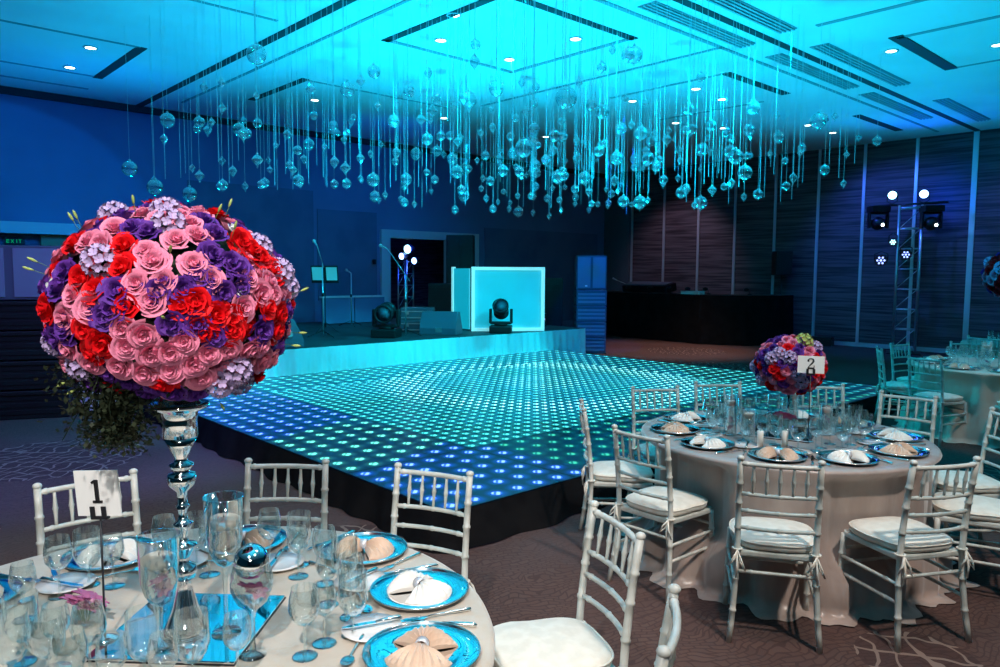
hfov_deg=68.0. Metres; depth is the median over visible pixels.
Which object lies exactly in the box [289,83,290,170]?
strand
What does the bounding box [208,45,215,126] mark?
glass ornament
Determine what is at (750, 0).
glass ornament
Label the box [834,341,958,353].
baseboard
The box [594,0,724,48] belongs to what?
trim
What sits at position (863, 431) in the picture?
plate
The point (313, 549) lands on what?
bowl
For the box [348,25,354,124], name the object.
glass ornament
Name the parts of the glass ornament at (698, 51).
cord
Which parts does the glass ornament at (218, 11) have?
cord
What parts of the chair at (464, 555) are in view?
post, rail, rail, rail, rail, post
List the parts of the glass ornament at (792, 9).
cord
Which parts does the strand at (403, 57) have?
cord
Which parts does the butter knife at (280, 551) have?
blade, handle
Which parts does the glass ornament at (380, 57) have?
cord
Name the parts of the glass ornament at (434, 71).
cord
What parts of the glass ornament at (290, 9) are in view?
cord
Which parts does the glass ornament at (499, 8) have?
cord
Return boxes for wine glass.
[8,560,36,624]
[27,610,65,666]
[39,600,72,666]
[43,534,72,600]
[48,625,88,666]
[69,600,106,666]
[95,630,127,666]
[100,532,125,590]
[147,630,179,666]
[151,514,176,574]
[197,525,220,578]
[222,610,251,666]
[257,508,281,560]
[287,525,308,580]
[288,583,319,662]
[311,580,336,649]
[312,525,336,587]
[316,548,338,608]
[336,552,364,621]
[702,400,714,430]
[713,407,726,437]
[720,394,731,422]
[737,413,748,440]
[745,397,754,422]
[755,393,767,421]
[756,414,770,446]
[777,418,789,447]
[798,396,808,424]
[809,418,823,451]
[813,402,824,428]
[815,419,828,448]
[836,401,848,431]
[839,409,851,435]
[841,415,855,446]
[844,417,857,445]
[854,409,868,440]
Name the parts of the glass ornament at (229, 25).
cord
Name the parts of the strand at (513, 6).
cord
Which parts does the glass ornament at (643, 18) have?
glass, cord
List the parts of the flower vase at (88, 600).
glass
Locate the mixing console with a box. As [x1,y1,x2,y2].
[622,281,676,292]
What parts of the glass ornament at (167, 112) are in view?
cord, glass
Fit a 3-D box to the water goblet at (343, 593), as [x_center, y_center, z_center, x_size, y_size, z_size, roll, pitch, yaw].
[-0.492,0.733,2.349,0.086,0.185,0.086,1,5,4]
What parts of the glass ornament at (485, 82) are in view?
cord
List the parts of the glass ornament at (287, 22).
cord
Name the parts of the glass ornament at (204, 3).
cord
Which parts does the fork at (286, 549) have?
handle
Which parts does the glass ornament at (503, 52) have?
cord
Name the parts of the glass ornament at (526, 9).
cord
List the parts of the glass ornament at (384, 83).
cord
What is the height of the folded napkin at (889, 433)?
0.048 m
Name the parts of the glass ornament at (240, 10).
cord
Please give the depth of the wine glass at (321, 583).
2.40 m
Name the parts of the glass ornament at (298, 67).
cord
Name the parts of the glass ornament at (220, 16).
cord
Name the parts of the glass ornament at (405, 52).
cord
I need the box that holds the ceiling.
[0,0,999,173]
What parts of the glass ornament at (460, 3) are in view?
cord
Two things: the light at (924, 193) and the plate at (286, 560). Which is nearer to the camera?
the plate at (286, 560)
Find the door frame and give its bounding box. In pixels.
[380,229,478,302]
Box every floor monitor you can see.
[285,319,303,347]
[419,311,461,334]
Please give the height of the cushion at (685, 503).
0.075 m
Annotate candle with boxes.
[146,553,171,571]
[212,513,235,531]
[727,400,734,405]
[745,412,752,418]
[757,429,763,447]
[781,430,787,447]
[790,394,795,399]
[822,407,829,412]
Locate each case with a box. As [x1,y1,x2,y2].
[401,307,434,319]
[401,320,420,331]
[811,336,833,345]
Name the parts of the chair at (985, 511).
leg, seat frame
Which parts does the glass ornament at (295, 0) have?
cord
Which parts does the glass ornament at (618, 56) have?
glass, cord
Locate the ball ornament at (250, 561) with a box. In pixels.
[233,543,268,579]
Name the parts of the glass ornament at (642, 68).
glass, cord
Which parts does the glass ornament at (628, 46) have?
glass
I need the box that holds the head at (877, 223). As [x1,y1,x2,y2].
[867,206,890,229]
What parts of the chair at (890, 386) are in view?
post, post, seat frame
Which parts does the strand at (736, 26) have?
cord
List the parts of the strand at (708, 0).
cord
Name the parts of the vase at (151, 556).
submerged flower, stem, submerged flower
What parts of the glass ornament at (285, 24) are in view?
cord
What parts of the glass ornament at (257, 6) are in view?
cord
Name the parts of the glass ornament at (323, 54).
cord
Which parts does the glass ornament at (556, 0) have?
cord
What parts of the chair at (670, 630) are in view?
post, rail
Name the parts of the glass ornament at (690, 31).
cord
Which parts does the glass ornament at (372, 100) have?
cord, glass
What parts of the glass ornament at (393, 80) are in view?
cord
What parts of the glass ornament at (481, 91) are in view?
cord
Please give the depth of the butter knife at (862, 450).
4.23 m
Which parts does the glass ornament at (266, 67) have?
cord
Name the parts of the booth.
panel, rail, rail, panel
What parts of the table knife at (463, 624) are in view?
handle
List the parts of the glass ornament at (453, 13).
cord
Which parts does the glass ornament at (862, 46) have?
cord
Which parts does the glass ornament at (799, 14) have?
cord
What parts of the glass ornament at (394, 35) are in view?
cord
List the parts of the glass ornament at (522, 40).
cord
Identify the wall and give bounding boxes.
[0,94,604,326]
[391,238,443,317]
[632,128,999,349]
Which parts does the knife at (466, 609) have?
handle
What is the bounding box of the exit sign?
[4,238,24,244]
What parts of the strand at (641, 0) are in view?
cord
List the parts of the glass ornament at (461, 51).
cord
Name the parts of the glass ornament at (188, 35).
cord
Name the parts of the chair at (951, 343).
post, rail, rail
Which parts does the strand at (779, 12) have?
cord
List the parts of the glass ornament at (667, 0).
cord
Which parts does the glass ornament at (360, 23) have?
cord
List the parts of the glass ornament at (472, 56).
glass, cord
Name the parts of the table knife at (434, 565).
handle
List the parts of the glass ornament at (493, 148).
cord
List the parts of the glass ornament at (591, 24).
cord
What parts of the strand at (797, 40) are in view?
cord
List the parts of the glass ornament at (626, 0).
cord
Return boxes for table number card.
[73,470,121,644]
[797,355,824,442]
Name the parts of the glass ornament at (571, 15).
cord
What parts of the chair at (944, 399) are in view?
post, rail, rail, rail, rail, seat frame, post, leg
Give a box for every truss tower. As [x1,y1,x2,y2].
[397,260,413,308]
[886,205,922,355]
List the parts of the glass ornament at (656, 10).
cord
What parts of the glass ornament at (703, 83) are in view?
glass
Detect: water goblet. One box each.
[0,606,30,666]
[1,588,39,666]
[72,526,100,588]
[124,604,161,664]
[173,606,210,663]
[194,539,206,568]
[229,562,272,661]
[286,511,311,567]
[331,534,357,597]
[337,567,367,640]
[703,398,716,427]
[705,406,719,432]
[726,406,739,435]
[729,394,740,421]
[738,398,750,425]
[739,413,753,441]
[767,394,779,420]
[768,413,782,445]
[781,398,794,425]
[791,418,806,446]
[811,397,823,425]
[823,413,837,444]
[825,405,838,434]
[835,418,850,446]
[848,404,861,434]
[858,413,872,444]
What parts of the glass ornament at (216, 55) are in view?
cord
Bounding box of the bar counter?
[606,290,792,345]
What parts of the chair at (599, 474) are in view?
rail, post, rail, rail, post, seat frame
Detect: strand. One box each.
[160,18,165,178]
[176,27,180,174]
[181,30,185,172]
[214,0,218,161]
[225,17,229,182]
[236,61,238,158]
[271,21,274,184]
[272,46,274,171]
[273,24,275,143]
[275,81,277,189]
[276,0,279,144]
[283,45,285,173]
[286,14,288,163]
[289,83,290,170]
[291,95,292,185]
[304,27,306,168]
[306,24,308,154]
[315,60,316,161]
[321,27,323,176]
[325,61,326,183]
[327,50,328,148]
[330,16,332,154]
[333,31,334,158]
[342,1,343,138]
[357,3,358,147]
[358,44,359,158]
[378,84,378,148]
[389,50,390,186]
[395,73,395,108]
[397,38,397,135]
[403,57,403,148]
[407,42,407,138]
[407,126,407,193]
[418,137,418,180]
[426,100,426,168]
[447,0,447,120]
[450,77,450,182]
[453,103,453,174]
[465,79,465,204]
[465,140,465,181]
[469,103,469,162]
[495,129,495,176]
[496,67,496,143]
[497,18,498,162]
[500,97,500,173]
[507,92,507,125]
[512,6,513,164]
[523,5,524,148]
[527,76,527,126]
[529,7,530,144]
[531,54,532,172]
[532,157,532,199]
[533,127,533,193]
[546,42,547,148]
[550,61,551,167]
[551,85,552,207]
[552,91,553,177]
[564,1,565,78]
[569,0,570,104]
[574,0,576,162]
[578,112,579,190]
[579,1,581,105]
[581,43,583,166]
[585,40,586,139]
[586,31,588,181]
[588,74,589,162]
[590,100,591,168]
[591,60,593,177]
[593,57,595,178]
[595,34,596,132]
[606,11,608,138]
[606,60,608,181]
[618,42,620,174]
[620,90,622,179]
[626,102,628,210]
[635,49,638,193]
[638,0,641,165]
[638,93,640,191]
[643,90,645,187]
[651,24,653,134]
[654,0,657,143]
[655,19,658,168]
[662,18,666,179]
[674,54,677,168]
[682,63,685,183]
[685,25,689,170]
[704,0,708,120]
[704,16,708,179]
[708,60,711,174]
[715,19,719,166]
[718,42,722,169]
[721,32,725,173]
[725,62,728,175]
[732,26,736,162]
[738,34,743,186]
[742,39,746,172]
[759,78,763,193]
[760,62,763,165]
[764,66,768,190]
[770,23,775,166]
[773,12,779,173]
[775,15,780,156]
[780,66,785,201]
[791,40,797,194]
[798,33,803,170]
[799,56,803,170]
[802,77,806,181]
[829,33,834,162]
[838,61,843,175]
[854,50,859,161]
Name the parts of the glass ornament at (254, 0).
cord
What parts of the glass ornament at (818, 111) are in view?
glass, cord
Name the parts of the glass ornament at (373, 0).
glass, cord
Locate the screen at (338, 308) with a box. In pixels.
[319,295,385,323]
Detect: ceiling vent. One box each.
[637,1,755,48]
[706,0,796,33]
[765,53,858,89]
[809,43,910,86]
[858,92,932,119]
[932,98,989,121]
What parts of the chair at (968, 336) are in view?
post, rail, post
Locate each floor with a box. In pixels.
[0,336,999,666]
[126,350,904,553]
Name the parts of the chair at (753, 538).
leg, post, seat frame, rail, rail, rail, rail, leg, post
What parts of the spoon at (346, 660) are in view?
handle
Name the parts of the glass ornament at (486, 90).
cord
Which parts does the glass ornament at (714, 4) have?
cord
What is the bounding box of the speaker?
[771,251,792,294]
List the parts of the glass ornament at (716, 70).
cord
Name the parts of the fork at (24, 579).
handle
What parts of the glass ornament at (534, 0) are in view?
cord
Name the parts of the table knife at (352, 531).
blade, handle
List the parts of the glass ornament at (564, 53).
cord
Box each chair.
[32,468,141,554]
[243,458,329,529]
[391,462,475,590]
[493,500,645,666]
[578,398,652,550]
[607,424,714,603]
[626,385,679,502]
[654,583,681,666]
[693,381,741,410]
[722,455,825,653]
[793,383,844,414]
[838,456,981,652]
[873,346,917,421]
[876,390,938,507]
[886,342,913,414]
[904,354,966,446]
[932,407,999,543]
[932,492,999,567]
[949,341,983,357]
[967,335,995,357]
[987,337,999,357]
[992,401,999,430]
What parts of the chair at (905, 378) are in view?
post, rail, post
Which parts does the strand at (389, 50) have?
cord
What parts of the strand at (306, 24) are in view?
cord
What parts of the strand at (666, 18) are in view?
cord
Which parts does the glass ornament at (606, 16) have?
cord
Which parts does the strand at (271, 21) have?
cord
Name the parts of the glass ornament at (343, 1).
cord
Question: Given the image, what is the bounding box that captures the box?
[681,291,704,294]
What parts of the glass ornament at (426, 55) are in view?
cord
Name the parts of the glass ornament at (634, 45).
glass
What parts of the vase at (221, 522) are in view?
stem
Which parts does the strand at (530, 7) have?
cord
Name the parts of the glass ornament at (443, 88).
cord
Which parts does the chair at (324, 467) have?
post, rail, rail, rail, post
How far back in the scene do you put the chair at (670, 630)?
1.93 m
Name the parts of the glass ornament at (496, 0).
glass, cord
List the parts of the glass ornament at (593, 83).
cord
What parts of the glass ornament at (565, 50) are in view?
cord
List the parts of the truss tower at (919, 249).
plate, rung frame, rung frame, rung frame, rung frame, rung frame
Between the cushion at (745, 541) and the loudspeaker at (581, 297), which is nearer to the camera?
the cushion at (745, 541)
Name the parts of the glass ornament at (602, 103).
glass, cord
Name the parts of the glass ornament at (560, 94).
cord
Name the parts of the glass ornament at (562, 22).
cord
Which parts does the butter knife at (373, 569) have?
blade, handle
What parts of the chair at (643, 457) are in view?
post, rail, seat frame, rail, rail, post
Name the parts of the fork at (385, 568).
handle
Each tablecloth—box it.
[0,526,494,666]
[620,410,979,626]
[891,357,999,448]
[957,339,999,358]
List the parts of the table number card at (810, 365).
rod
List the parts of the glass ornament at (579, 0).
cord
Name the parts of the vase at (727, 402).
submerged flower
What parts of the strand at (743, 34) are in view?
cord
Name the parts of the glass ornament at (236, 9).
cord, glass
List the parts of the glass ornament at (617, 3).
cord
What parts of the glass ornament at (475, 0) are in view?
cord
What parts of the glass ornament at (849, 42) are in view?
cord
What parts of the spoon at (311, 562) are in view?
handle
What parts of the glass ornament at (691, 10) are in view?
cord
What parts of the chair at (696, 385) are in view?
post, rail, rail, post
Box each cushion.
[494,618,611,666]
[593,460,651,482]
[626,486,706,515]
[640,443,654,460]
[730,516,812,552]
[850,516,951,552]
[882,381,917,390]
[897,376,913,382]
[914,391,962,401]
[933,470,999,492]
[933,492,999,522]
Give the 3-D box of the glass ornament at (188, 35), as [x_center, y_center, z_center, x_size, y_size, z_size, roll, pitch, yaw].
[-3.991,-3.018,9.547,0.077,1.888,0.081,0,5,2]
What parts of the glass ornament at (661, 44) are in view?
cord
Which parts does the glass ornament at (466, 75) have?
cord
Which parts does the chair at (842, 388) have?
rail, rail, post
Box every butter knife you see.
[39,576,83,586]
[267,549,283,569]
[341,615,401,628]
[342,567,377,584]
[789,446,807,453]
[836,446,868,451]
[858,439,887,441]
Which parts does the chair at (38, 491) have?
post, rail, rail, rail, post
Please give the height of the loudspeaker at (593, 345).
0.340 m
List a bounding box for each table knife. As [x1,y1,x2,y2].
[47,556,57,575]
[307,530,354,549]
[384,563,437,573]
[401,620,476,626]
[658,434,692,436]
[715,449,742,453]
[879,458,892,464]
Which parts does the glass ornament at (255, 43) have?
glass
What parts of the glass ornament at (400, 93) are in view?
cord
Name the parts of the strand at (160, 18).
cord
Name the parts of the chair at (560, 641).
post, rail, rail, rail, rail, post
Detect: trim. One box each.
[0,19,140,47]
[0,60,96,77]
[0,75,88,89]
[0,85,607,177]
[0,221,80,235]
[0,234,39,245]
[39,235,65,245]
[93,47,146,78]
[135,0,356,106]
[181,0,410,102]
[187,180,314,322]
[190,0,277,21]
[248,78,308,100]
[304,80,446,107]
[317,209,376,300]
[381,0,494,42]
[385,40,512,72]
[480,48,718,105]
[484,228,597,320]
[508,38,631,72]
[515,0,637,39]
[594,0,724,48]
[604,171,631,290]
[609,72,725,98]
[630,171,633,281]
[660,101,763,119]
[661,168,666,281]
[673,0,980,130]
[695,164,700,290]
[720,48,938,131]
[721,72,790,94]
[731,159,737,293]
[771,154,778,294]
[811,149,821,335]
[815,0,927,26]
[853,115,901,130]
[855,144,867,341]
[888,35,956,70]
[898,15,999,38]
[906,138,919,343]
[952,59,999,68]
[962,131,979,340]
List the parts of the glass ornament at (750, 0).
glass, cord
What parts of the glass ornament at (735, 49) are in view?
cord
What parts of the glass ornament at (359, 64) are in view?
cord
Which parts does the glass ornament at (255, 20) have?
cord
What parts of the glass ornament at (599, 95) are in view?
cord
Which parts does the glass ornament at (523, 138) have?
glass, cord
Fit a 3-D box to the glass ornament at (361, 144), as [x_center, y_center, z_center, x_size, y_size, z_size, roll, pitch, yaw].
[-2.227,-3.272,11.895,0.081,1.748,0.077,0,5,-8]
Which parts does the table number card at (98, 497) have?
rod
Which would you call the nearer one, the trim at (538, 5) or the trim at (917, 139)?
the trim at (538, 5)
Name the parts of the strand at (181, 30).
cord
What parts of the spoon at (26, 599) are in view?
handle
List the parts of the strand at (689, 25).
cord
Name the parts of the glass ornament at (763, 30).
cord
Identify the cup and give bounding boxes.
[148,399,209,439]
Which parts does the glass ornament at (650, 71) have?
cord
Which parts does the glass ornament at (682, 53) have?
cord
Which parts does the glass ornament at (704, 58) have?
cord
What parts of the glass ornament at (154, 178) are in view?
cord, glass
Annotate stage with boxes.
[79,318,585,409]
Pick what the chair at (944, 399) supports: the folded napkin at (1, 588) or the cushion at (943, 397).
the cushion at (943, 397)
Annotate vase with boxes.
[59,588,109,629]
[135,528,180,662]
[202,490,243,639]
[723,393,737,435]
[741,408,755,441]
[772,411,798,437]
[785,394,798,426]
[818,403,833,435]
[981,341,992,366]
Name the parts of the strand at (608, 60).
cord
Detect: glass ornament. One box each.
[121,44,137,175]
[146,15,163,194]
[149,45,154,183]
[159,18,174,127]
[160,28,167,143]
[182,41,196,202]
[188,35,194,172]
[193,12,204,127]
[193,26,200,132]
[194,22,204,181]
[200,0,207,92]
[203,3,211,135]
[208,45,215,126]
[216,55,222,191]
[217,0,226,114]
[217,11,227,191]
[218,16,225,88]
[218,65,225,166]
[228,25,236,176]
[232,9,245,135]
[238,10,247,140]
[241,35,251,138]
[241,62,247,189]
[246,0,266,65]
[251,16,262,165]
[253,0,259,99]
[253,20,261,127]
[257,6,264,188]
[260,65,269,188]
[266,67,270,162]
[267,37,272,173]
[274,58,278,149]
[283,24,291,138]
[286,22,293,168]
[289,9,296,175]
[293,0,303,185]
[293,6,301,154]
[296,67,303,186]
[300,58,305,163]
[303,58,314,149]
[305,0,315,96]
[309,25,317,120]
[321,54,327,149]
[328,64,337,130]
[330,0,338,167]
[340,0,354,96]
[340,1,349,175]
[342,89,350,188]
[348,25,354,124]
[356,23,365,87]
[357,64,364,163]
[359,144,363,182]
[366,100,379,187]
[367,0,379,78]
[368,38,372,156]
[369,69,379,201]
[376,145,381,202]
[378,57,383,146]
[383,83,387,197]
[387,80,399,128]
[388,48,398,122]
[391,35,398,164]
[392,0,400,157]
[398,93,403,200]
[400,52,411,185]
[416,113,425,123]
[421,132,432,144]
[423,55,429,175]
[424,0,432,77]
[427,101,437,117]
[431,71,438,183]
[441,88,445,155]
[449,13,457,111]
[451,164,462,177]
[457,51,465,194]
[458,3,463,142]
[461,90,476,108]
[464,75,468,148]
[469,0,479,67]
[470,0,480,49]
[477,108,483,136]
[478,91,483,191]
[481,82,489,159]
[483,90,488,202]
[486,99,494,185]
[489,0,503,96]
[489,78,496,212]
[489,102,495,131]
[491,148,495,211]
[495,8,502,161]
[497,52,507,176]
[501,148,505,194]
[507,151,510,211]
[508,81,517,158]
[508,124,512,204]
[511,93,519,121]
[513,80,518,169]
[513,180,522,216]
[514,29,523,176]
[515,36,532,156]
[518,0,525,86]
[518,40,523,178]
[521,9,530,116]
[528,16,536,143]
[528,49,539,138]
[529,0,537,107]
[529,89,540,171]
[530,99,533,198]
[531,119,540,177]
[532,17,539,90]
[535,78,540,148]
[541,0,550,163]
[541,69,547,163]
[544,95,550,201]
[548,100,550,218]
[549,0,559,141]
[550,49,557,154]
[551,84,563,183]
[555,0,576,110]
[556,94,561,203]
[557,22,565,126]
[558,0,565,140]
[559,50,568,180]
[559,53,566,174]
[567,15,573,111]
[571,72,577,192]
[573,0,581,163]
[573,90,576,204]
[576,36,582,86]
[578,96,590,184]
[585,24,591,197]
[586,11,596,111]
[588,83,594,206]
[594,7,603,156]
[595,30,609,118]
[595,95,600,206]
[597,20,606,73]
[600,16,607,147]
[600,45,602,144]
[603,98,608,192]
[608,83,614,198]
[610,3,618,187]
[610,56,622,166]
[611,60,619,160]
[615,46,626,134]
[615,75,620,195]
[616,38,623,132]
[618,87,628,206]
[621,0,628,102]
[621,0,634,63]
[626,28,642,64]
[628,58,634,127]
[631,88,636,170]
[633,68,645,208]
[634,18,647,139]
[642,0,653,164]
[642,9,648,106]
[642,75,649,153]
[645,71,650,202]
[650,10,657,137]
[652,70,660,171]
[656,44,662,163]
[659,0,667,183]
[662,21,671,146]
[675,0,682,153]
[676,66,686,199]
[678,53,682,162]
[683,10,694,114]
[683,31,690,194]
[683,55,689,190]
[687,3,696,133]
[691,51,698,206]
[694,58,706,209]
[695,83,707,155]
[696,5,704,81]
[698,83,702,172]
[705,4,715,131]
[708,22,716,194]
[710,70,716,194]
[720,41,728,189]
[724,0,735,157]
[726,72,734,142]
[728,0,742,163]
[728,49,735,187]
[737,0,751,179]
[743,40,750,159]
[743,58,755,136]
[746,33,759,115]
[747,61,753,157]
[753,30,763,198]
[766,74,772,156]
[773,61,784,144]
[781,63,788,164]
[782,9,792,189]
[789,14,799,181]
[797,41,804,157]
[797,77,806,151]
[809,31,826,129]
[817,42,824,117]
[819,23,830,174]
[819,56,828,123]
[832,73,838,120]
[840,42,849,188]
[843,41,851,157]
[855,46,862,140]
[872,64,881,146]
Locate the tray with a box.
[737,422,817,442]
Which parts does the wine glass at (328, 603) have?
stem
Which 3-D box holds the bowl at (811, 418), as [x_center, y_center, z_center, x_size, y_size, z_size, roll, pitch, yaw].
[1.823,0.542,4.270,0.082,0.105,0.082,-2,5,-25]
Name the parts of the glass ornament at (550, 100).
cord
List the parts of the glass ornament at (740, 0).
glass, cord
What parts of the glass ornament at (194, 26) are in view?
cord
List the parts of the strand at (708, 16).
cord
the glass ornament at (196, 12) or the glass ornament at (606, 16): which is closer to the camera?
the glass ornament at (196, 12)
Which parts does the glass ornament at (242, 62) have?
cord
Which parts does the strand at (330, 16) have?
cord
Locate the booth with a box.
[451,267,544,330]
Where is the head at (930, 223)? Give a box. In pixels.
[918,205,944,229]
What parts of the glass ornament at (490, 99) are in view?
cord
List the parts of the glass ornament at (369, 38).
cord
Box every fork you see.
[0,573,40,582]
[283,531,299,551]
[377,552,420,571]
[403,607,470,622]
[870,454,909,461]
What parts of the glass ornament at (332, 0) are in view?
cord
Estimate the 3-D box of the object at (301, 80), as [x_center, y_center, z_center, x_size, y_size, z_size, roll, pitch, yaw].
[-3.883,-4.237,12.905,0.130,0.012,2.080,-4,6,-42]
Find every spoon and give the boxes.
[0,596,34,612]
[96,567,137,579]
[204,560,230,562]
[308,560,343,572]
[340,634,364,665]
[355,592,372,611]
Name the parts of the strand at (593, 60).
cord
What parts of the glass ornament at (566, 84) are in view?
glass, cord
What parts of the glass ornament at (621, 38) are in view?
cord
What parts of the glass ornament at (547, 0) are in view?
cord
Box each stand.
[148,397,209,641]
[307,239,333,337]
[310,265,338,332]
[339,269,360,326]
[379,244,420,335]
[778,395,796,430]
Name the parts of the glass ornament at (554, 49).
cord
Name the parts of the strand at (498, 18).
cord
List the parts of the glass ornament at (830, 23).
cord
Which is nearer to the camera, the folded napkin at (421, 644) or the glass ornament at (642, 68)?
the folded napkin at (421, 644)
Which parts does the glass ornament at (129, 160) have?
cord, glass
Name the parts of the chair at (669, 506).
post, rail, rail, rail, rail, seat frame, post, leg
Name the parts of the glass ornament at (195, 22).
cord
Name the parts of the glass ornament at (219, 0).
cord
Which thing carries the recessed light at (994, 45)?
in the ceiling
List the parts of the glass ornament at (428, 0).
cord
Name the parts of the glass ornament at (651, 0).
glass, cord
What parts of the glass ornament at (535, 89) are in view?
glass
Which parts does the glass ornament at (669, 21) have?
cord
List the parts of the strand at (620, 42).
cord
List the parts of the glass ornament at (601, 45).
cord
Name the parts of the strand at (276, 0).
cord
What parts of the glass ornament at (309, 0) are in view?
cord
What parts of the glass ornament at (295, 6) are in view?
cord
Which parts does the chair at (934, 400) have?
post, rail, rail, rail, post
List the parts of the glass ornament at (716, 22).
cord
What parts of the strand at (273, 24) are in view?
cord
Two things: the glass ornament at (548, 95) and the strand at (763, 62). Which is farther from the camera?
the glass ornament at (548, 95)
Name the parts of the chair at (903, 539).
leg, seat frame, post, rail, rail, rail, rail, post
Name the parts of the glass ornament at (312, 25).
cord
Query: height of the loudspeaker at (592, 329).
0.340 m
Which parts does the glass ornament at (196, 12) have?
cord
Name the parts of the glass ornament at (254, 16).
cord, glass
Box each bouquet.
[22,194,308,458]
[749,333,827,395]
[980,252,999,297]
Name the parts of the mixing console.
panel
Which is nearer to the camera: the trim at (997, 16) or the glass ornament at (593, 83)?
the trim at (997, 16)
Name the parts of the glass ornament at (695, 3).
cord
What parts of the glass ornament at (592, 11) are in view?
cord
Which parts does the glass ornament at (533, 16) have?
cord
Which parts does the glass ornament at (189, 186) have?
cord, glass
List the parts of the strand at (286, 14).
cord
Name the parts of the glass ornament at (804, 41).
cord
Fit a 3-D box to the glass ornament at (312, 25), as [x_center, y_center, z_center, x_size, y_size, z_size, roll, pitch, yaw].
[-2.259,-3.241,8.948,0.100,1.324,0.100,1,5,6]
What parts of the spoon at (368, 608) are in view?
handle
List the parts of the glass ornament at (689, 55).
cord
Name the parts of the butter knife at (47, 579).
handle, blade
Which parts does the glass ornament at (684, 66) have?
cord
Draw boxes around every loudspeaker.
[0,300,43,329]
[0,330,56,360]
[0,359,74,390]
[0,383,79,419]
[428,283,450,310]
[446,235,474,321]
[545,278,562,325]
[573,305,605,321]
[573,321,605,337]
[574,256,606,289]
[574,290,606,305]
[585,338,605,353]
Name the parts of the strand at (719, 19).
cord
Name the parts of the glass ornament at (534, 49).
glass, cord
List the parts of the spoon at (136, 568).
handle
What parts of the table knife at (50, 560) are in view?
handle, blade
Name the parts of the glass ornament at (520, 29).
cord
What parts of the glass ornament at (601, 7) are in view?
cord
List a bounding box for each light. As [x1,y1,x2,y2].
[63,65,76,69]
[83,45,97,49]
[371,302,401,337]
[398,253,407,261]
[403,244,414,254]
[411,257,420,265]
[434,38,446,42]
[446,12,461,17]
[489,298,512,333]
[504,57,515,61]
[569,36,582,41]
[874,251,887,265]
[884,49,898,52]
[886,191,897,204]
[888,232,897,245]
[899,245,912,259]
[918,189,929,203]
[989,43,999,47]
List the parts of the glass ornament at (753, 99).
glass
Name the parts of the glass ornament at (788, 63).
cord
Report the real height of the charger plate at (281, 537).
0.021 m
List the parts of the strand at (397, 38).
cord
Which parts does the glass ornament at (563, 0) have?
cord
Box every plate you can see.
[0,575,22,603]
[35,571,96,593]
[60,536,156,570]
[166,551,207,569]
[199,524,286,555]
[266,552,304,571]
[320,532,407,564]
[334,570,384,591]
[341,613,401,641]
[362,621,480,666]
[369,567,468,609]
[651,423,700,433]
[663,413,708,421]
[681,436,735,448]
[691,422,714,427]
[695,431,722,436]
[712,408,756,416]
[733,441,758,448]
[748,447,807,461]
[770,410,816,418]
[785,447,811,453]
[817,450,879,464]
[829,417,875,426]
[834,447,866,452]
[842,428,867,434]
[856,439,886,444]
[867,430,923,441]
[868,443,929,456]
[914,360,944,363]
[921,356,949,359]
[943,365,975,369]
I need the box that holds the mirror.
[82,593,285,665]
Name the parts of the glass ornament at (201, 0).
cord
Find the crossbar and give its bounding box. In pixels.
[875,201,948,205]
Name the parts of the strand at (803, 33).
cord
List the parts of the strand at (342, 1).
cord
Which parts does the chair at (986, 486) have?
leg, seat frame, post, rail, rail, rail, rail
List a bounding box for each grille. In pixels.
[0,248,5,296]
[0,306,42,325]
[0,336,53,355]
[0,365,62,385]
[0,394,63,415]
[430,291,450,307]
[447,239,458,282]
[461,239,471,317]
[545,290,560,325]
[578,257,590,287]
[578,293,604,302]
[578,309,604,318]
[578,325,604,334]
[585,341,603,350]
[593,257,605,287]
[776,252,791,274]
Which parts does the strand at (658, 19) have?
cord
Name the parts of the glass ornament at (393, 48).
cord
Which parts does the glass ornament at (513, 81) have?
cord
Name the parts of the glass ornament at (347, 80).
glass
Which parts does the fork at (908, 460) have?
handle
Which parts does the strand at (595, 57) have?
cord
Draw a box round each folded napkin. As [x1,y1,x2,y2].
[0,585,3,595]
[76,538,136,566]
[213,528,273,549]
[334,536,393,559]
[384,625,457,666]
[387,570,451,604]
[661,421,690,432]
[671,411,700,420]
[690,435,725,447]
[719,407,747,415]
[757,446,798,459]
[780,408,809,417]
[827,450,869,462]
[833,415,867,425]
[877,428,912,439]
[880,442,917,455]
[927,355,944,358]
[948,363,969,367]
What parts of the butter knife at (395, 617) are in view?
blade, handle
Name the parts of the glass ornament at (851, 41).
cord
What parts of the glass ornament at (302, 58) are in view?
cord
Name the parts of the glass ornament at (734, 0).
cord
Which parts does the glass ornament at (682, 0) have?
cord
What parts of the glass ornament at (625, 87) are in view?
cord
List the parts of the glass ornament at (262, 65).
cord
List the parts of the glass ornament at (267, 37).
cord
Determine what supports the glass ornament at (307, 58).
hanging from the ceiling
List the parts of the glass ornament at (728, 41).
cord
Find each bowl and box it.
[1,588,39,642]
[8,560,36,593]
[17,596,34,603]
[39,600,70,638]
[43,534,72,569]
[72,526,100,568]
[100,532,124,562]
[135,528,180,606]
[151,514,176,541]
[194,539,205,550]
[197,525,219,551]
[202,490,243,567]
[257,508,281,539]
[286,511,311,549]
[287,525,308,553]
[288,583,319,625]
[311,580,336,615]
[312,525,336,558]
[316,548,337,579]
[331,534,357,576]
[336,552,364,589]
[337,567,367,615]
[340,655,354,665]
[360,605,372,611]
[703,398,716,417]
[713,407,726,424]
[729,394,740,412]
[755,393,767,408]
[756,414,770,432]
[768,413,782,435]
[781,398,794,414]
[809,418,823,436]
[811,397,823,416]
[816,419,828,434]
[823,413,837,434]
[841,415,855,433]
[848,404,861,424]
[854,409,868,426]
[858,413,872,434]
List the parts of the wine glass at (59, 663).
stem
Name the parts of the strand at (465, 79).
cord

